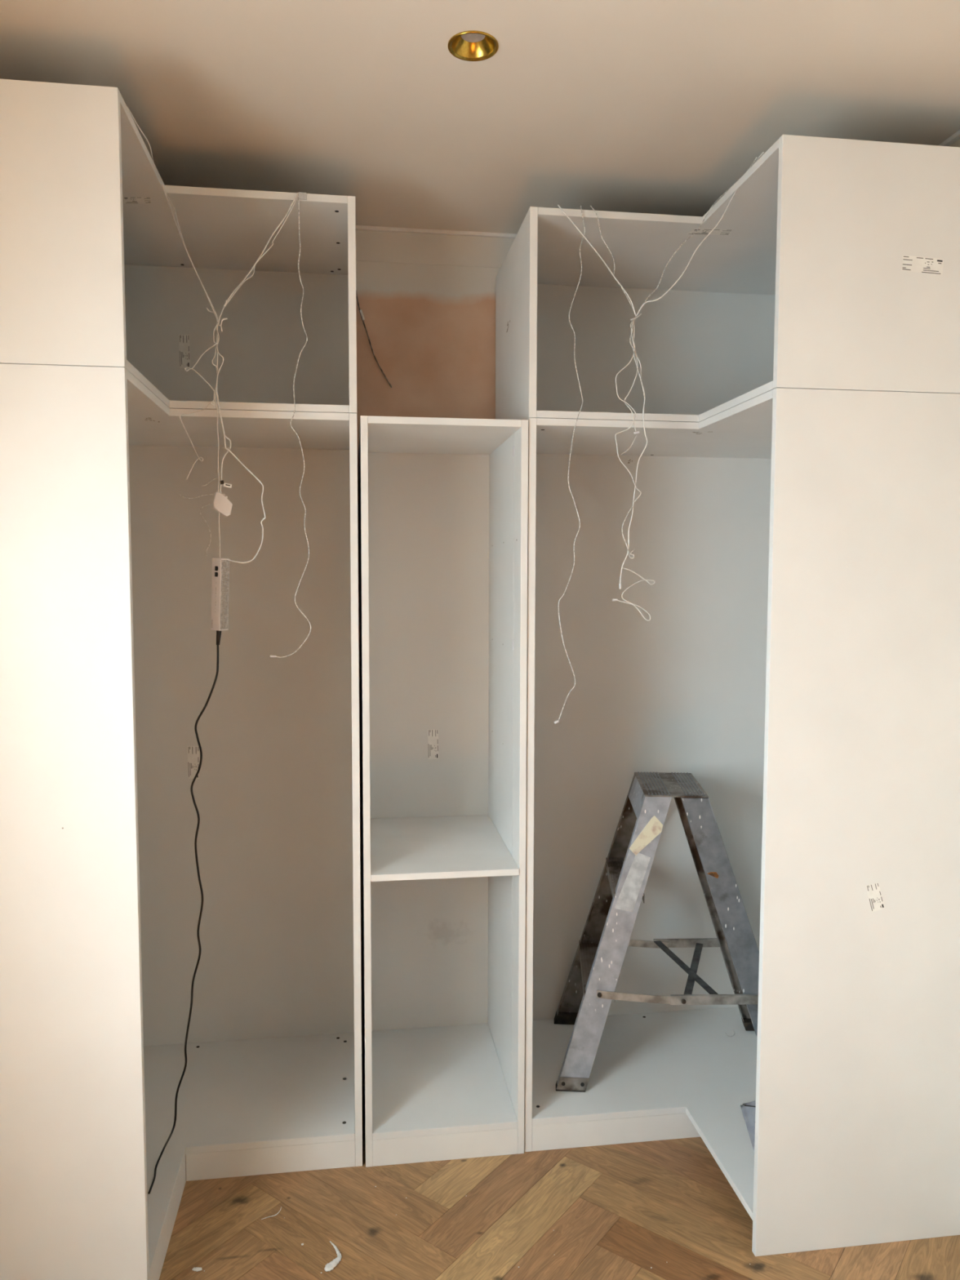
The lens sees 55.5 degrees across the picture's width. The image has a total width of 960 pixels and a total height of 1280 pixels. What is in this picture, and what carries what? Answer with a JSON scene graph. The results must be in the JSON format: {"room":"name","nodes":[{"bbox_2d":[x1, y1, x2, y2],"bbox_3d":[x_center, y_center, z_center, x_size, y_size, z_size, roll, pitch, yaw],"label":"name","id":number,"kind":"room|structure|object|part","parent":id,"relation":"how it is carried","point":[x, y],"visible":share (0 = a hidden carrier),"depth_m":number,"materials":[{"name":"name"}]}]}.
{"room":"walk-in closet","nodes":[
{"label":"walk-in closet","id":0,"kind":"room"},
{"bbox_2d":[355,261,500,1053],"bbox_3d":[-0.184,0.037,3.052,2.760,2.690,0.120,0,4,-8],"label":"wall","id":1,"kind":"structure","parent":0,"point":[431,328],"depth_m":2.92,"materials":[{"name":"paint"}]},
{"bbox_2d":[355,289,391,387],"bbox_3d":[-0.336,-0.951,2.887,0.116,0.298,0.012,-1,4,-12],"label":"cable","id":2,"kind":"object","parent":1,"relation":"attached to","point":[360,310],"visible":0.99,"depth_m":2.88,"materials":[{"name":"black plastic"}]},
{"bbox_2d":[355,230,514,267],"bbox_3d":[-0.173,-1.242,2.901,2.520,0.095,0.003,0,4,-8],"label":"trim","id":3,"kind":"structure","parent":1,"relation":"attached to","point":[371,246],"depth_m":2.90,"materials":[{"name":"white paint"}]},
{"bbox_2d":[355,225,516,238],"bbox_3d":[-0.172,-1.295,2.893,2.520,0.011,0.012,0,4,-8],"label":"trim","id":4,"kind":"structure","parent":1,"relation":"attached to","point":[357,227],"depth_m":2.89,"materials":[{"name":"paint"}]},
{"bbox_2d":[0,0,959,233],"bbox_3d":[0.157,-1.183,0.528,2.720,0.100,4.990,0,4,-8],"label":"ceiling","id":5,"kind":"structure","parent":0,"point":[661,107],"depth_m":2.04,"materials":[{"name":"paint"}]},
{"bbox_2d":[447,30,498,61],"bbox_3d":[-0.014,-1.238,1.887,0.105,0.026,0.105,0,4,-8],"label":"recessed light","id":6,"kind":"object","parent":5,"relation":"in","point":[472,45],"visible":0.94,"depth_m":1.91,"materials":[{"name":"gold metal"}]},
{"bbox_2d":[159,1053,959,1279],"bbox_3d":[0.152,1.581,0.724,2.520,0.060,4.790,0,4,-8],"label":"floor","id":7,"kind":"structure","parent":0,"point":[617,1211],"depth_m":2.24,"materials":[{"name":"brown wood"}]},
{"bbox_2d":[0,363,362,1279],"bbox_3d":[-0.836,0.423,2.391,1.033,2.010,1.026,0,4,-8],"label":"wardrobe","id":8,"kind":"object","parent":7,"relation":"on","point":[108,646],"visible":0.98,"depth_m":2.46,"materials":[{"name":"white laminate"}]},
{"bbox_3d":[-0.995,0.460,1.863,0.571,2.010,0.018,0,4,-8],"label":"panel","id":9,"kind":"part","parent":8,"relation":"part of","materials":[{"name":"white laminate"}]},
{"bbox_2d":[0,79,356,413],"bbox_3d":[-0.833,-0.848,2.301,1.033,0.536,1.025,0,4,-8],"label":"upper cabinet","id":10,"kind":"object","parent":8,"relation":"on","point":[96,269],"visible":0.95,"depth_m":2.31,"materials":[{"name":"white laminate"}]},
{"bbox_3d":[-0.992,-0.811,1.773,0.571,0.536,0.018,0,4,-8],"label":"panel","id":11,"kind":"part","parent":10,"relation":"part of","materials":[{"name":"white plastic"}]},
{"bbox_2d":[126,106,297,563],"bbox_3d":[-0.591,-0.643,2.100,0.330,0.928,0.368,0,4,-8],"label":"harness","id":12,"kind":"object","parent":10,"relation":"hanging from","point":[215,395],"visible":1,"depth_m":2.17,"materials":[{"name":"white plastic"}]},
{"bbox_2d":[213,490,232,516],"bbox_3d":[-0.614,-0.324,2.178,0.048,0.060,0.018,0,4,-8],"label":"splitter","id":13,"kind":"object","parent":12,"relation":"hanging from","point":[221,504],"visible":1,"depth_m":2.17,"materials":[{"name":"white plastic"}]},
{"bbox_3d":[-0.843,-1.106,2.283,1.013,0.018,0.989,0,4,-8],"label":"panel","id":14,"kind":"part","parent":10,"relation":"part of","materials":[{"name":"white plastic"}]},
{"bbox_3d":[-0.912,-0.883,2.794,1.013,0.536,0.008,0,4,-8],"label":"panel","id":15,"kind":"part","parent":10,"relation":"part of","materials":[{"name":"white laminate"}]},
{"bbox_3d":[-0.844,-0.590,2.319,1.013,0.018,0.989,0,4,-8],"label":"panel","id":16,"kind":"part","parent":10,"relation":"part of","materials":[{"name":"white plastic"}]},
{"bbox_2d":[270,191,311,657],"bbox_3d":[-0.482,-0.534,2.296,0.103,1.161,0.028,-1,4,-11],"label":"strand","id":17,"kind":"object","parent":10,"relation":"hanging from","point":[303,196],"visible":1,"depth_m":2.29,"materials":[{"name":"white plastic"}]},
{"bbox_3d":[-0.363,-0.868,2.595,0.020,0.536,0.572,0,4,-8],"label":"panel","id":18,"kind":"part","parent":10,"relation":"part of","materials":[{"name":"white laminate"}]},
{"bbox_2d":[147,558,229,1194],"bbox_3d":[-0.712,0.574,2.249,0.217,1.545,0.136,0,4,-8],"label":"power adapter","id":19,"kind":"object","parent":8,"relation":"in","point":[220,566],"visible":1,"depth_m":2.20,"materials":[{"name":"white plastic"}]},
{"bbox_3d":[-0.844,-0.570,2.321,1.013,0.018,0.989,0,4,-8],"label":"panel","id":20,"kind":"part","parent":8,"relation":"part of","materials":[{"name":"white laminate"}]},
{"bbox_3d":[-0.914,0.383,2.883,1.013,2.000,0.008,0,4,-8],"label":"panel","id":21,"kind":"part","parent":8,"relation":"part of","materials":[{"name":"white laminate"}]},
{"bbox_3d":[-0.848,1.342,2.456,1.013,0.018,0.989,0,4,-8],"label":"panel","id":22,"kind":"part","parent":8,"relation":"part of","materials":[{"name":"white plastic"}]},
{"bbox_3d":[-0.365,0.403,2.685,0.020,2.010,0.572,0,4,-8],"label":"panel","id":23,"kind":"part","parent":8,"relation":"part of","materials":[{"name":"white laminate"}]},
{"bbox_2d":[191,1266,202,1271],"bbox_3d":[-0.651,1.448,2.102,0.023,0.006,0.015,0,4,-8],"label":"scrap","id":24,"kind":"object","parent":7,"relation":"on","point":[194,1268],"visible":1,"depth_m":2.10,"materials":[{"name":"white paper"}]},
{"bbox_2d":[324,1240,342,1271],"bbox_3d":[-0.342,1.445,2.145,0.036,0.011,0.097,0,4,-1],"label":"scrap","id":25,"kind":"object","parent":7,"relation":"on","point":[330,1266],"visible":1,"depth_m":2.12,"materials":[{"name":"white paper"}]},
{"bbox_2d":[359,415,528,1167],"bbox_3d":[-0.131,0.405,2.712,0.436,2.003,0.582,0,4,-8],"label":"shelving unit","id":26,"kind":"object","parent":7,"relation":"on","point":[443,502],"visible":1,"depth_m":2.92,"materials":[{"name":"white laminate"}]},
{"bbox_3d":[-0.338,0.407,2.686,0.018,2.003,0.578,0,4,-8],"label":"panel","id":27,"kind":"part","parent":26,"relation":"part of","materials":[{"name":"white laminate"}]},
{"bbox_3d":[-0.169,0.381,2.987,0.398,1.993,0.008,0,4,-8],"label":"panel","id":28,"kind":"part","parent":26,"relation":"part of","materials":[{"name":"white laminate"}]},
{"bbox_3d":[-0.128,-0.584,2.636,0.398,0.018,0.561,0,4,-8],"label":"panel","id":29,"kind":"part","parent":26,"relation":"part of","materials":[{"name":"white plastic"}]},
{"bbox_3d":[-0.132,1.321,2.771,0.398,0.018,0.561,0,4,-8],"label":"panel","id":30,"kind":"part","parent":26,"relation":"part of","materials":[{"name":"white plastic"}]},
{"bbox_2d":[370,814,519,881],"bbox_3d":[-0.130,0.609,2.718,0.398,0.018,0.565,0,4,-8],"label":"shelf","id":31,"kind":"object","parent":26,"relation":"attached to","point":[403,846],"depth_m":2.65,"materials":[{"name":"white laminate"}]},
{"bbox_3d":[0.069,0.400,2.788,0.018,2.003,0.488,0,4,-8],"label":"panel","id":32,"kind":"part","parent":26,"relation":"part of","materials":[{"name":"white plastic"}]},
{"bbox_2d":[524,387,959,1256],"bbox_3d":[0.630,0.412,2.592,1.033,2.010,1.030,0,4,-8],"label":"wardrobe","id":33,"kind":"object","parent":7,"relation":"on","point":[797,656],"visible":0.87,"depth_m":2.18,"materials":[{"name":"white laminate"}]},
{"bbox_3d":[0.097,0.400,2.749,0.020,2.010,0.572,0,4,-8],"label":"panel","id":34,"kind":"part","parent":33,"relation":"part of","materials":[{"name":"white laminate"}]},
{"bbox_3d":[0.638,1.331,2.660,1.012,0.018,0.993,0,4,-8],"label":"panel","id":35,"kind":"part","parent":33,"relation":"part of","materials":[{"name":"white laminate"}]},
{"bbox_3d":[0.571,0.372,3.090,1.012,2.000,0.008,0,4,-8],"label":"panel","id":36,"kind":"part","parent":33,"relation":"part of","materials":[{"name":"white laminate"}]},
{"bbox_3d":[0.642,-0.582,2.525,1.012,0.018,0.993,0,4,-8],"label":"panel","id":37,"kind":"part","parent":33,"relation":"part of","materials":[{"name":"white plastic"}]},
{"bbox_2d":[554,771,759,1092],"bbox_3d":[0.598,0.873,2.830,0.724,0.870,0.437,0,4,4],"label":"stepladder","id":38,"kind":"object","parent":33,"relation":"on","point":[588,993],"visible":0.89,"depth_m":2.66,"materials":[{"name":"metal"}]},
{"bbox_3d":[0.271,1.296,2.666,0.096,0.036,0.006,0,4,4],"label":"foot plate","id":39,"kind":"part","parent":38,"relation":"part of","materials":[{"name":"metal"}]},
{"bbox_2d":[495,134,959,422],"bbox_3d":[0.632,-0.859,2.502,1.033,0.536,1.030,0,4,-8],"label":"upper cabinet","id":40,"kind":"object","parent":33,"relation":"on","point":[831,263],"visible":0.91,"depth_m":2.38,"materials":[{"name":"white laminate"}]},
{"bbox_3d":[0.099,-0.871,2.659,0.020,0.536,0.572,0,4,-8],"label":"panel","id":41,"kind":"part","parent":40,"relation":"part of","materials":[{"name":"white laminate"}]},
{"bbox_2d":[554,205,585,724],"bbox_3d":[0.238,-0.452,2.385,0.038,1.348,0.092,4,5,42],"label":"strand","id":42,"kind":"object","parent":40,"relation":"hanging from","point":[557,721],"visible":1,"depth_m":2.39,"materials":[{"name":"white plastic"}]},
{"bbox_3d":[0.642,-0.601,2.523,1.012,0.018,0.993,0,4,-8],"label":"panel","id":43,"kind":"part","parent":40,"relation":"part of","materials":[{"name":"white plastic"}]},
{"bbox_3d":[0.573,-0.895,3.000,1.012,0.536,0.008,0,4,-8],"label":"panel","id":44,"kind":"part","parent":40,"relation":"part of","materials":[{"name":"white laminate"}]},
{"bbox_3d":[0.643,-1.118,2.487,1.012,0.018,0.993,0,4,-8],"label":"panel","id":45,"kind":"part","parent":40,"relation":"part of","materials":[{"name":"white plastic"}]},
{"bbox_2d":[557,151,764,621],"bbox_3d":[0.482,-0.587,2.342,0.534,1.076,0.242,3,5,33],"label":"harness","id":46,"kind":"object","parent":40,"relation":"hanging from","point":[757,158],"visible":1,"depth_m":2.31,"materials":[{"name":"white plastic"}]},
{"bbox_3d":[0.932,-0.826,2.035,0.568,0.536,0.018,0,4,-8],"label":"panel","id":47,"kind":"part","parent":40,"relation":"part of","materials":[{"name":"white plastic"}]},
{"bbox_2d":[740,1100,755,1151],"bbox_3d":[0.829,1.322,2.462,0.208,0.021,0.276,1,4,7],"label":"leaflet","id":48,"kind":"object","parent":33,"relation":"on","point":[748,1108],"visible":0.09,"depth_m":2.53,"materials":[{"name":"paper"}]},
{"bbox_3d":[0.930,0.446,2.125,0.568,2.010,0.018,0,4,-8],"label":"panel","id":49,"kind":"part","parent":33,"relation":"part of","materials":[{"name":"white plastic"}]},
{"bbox_2d":[949,138,959,146],"bbox_3d":[1.462,0.199,0.808,0.120,2.690,4.790,0,4,-8],"label":"wall","id":50,"kind":"structure","parent":0,"point":[957,144],"depth_m":2.27,"materials":[{"name":"white paint"}]},
{"bbox_2d":[938,129,959,146],"bbox_3d":[1.398,-1.136,0.699,0.016,0.011,4.778,0,4,-8],"label":"trim","id":51,"kind":"structure","parent":50,"relation":"attached to","point":[955,136],"depth_m":2.27,"materials":[{"name":"paint"}]}
]}

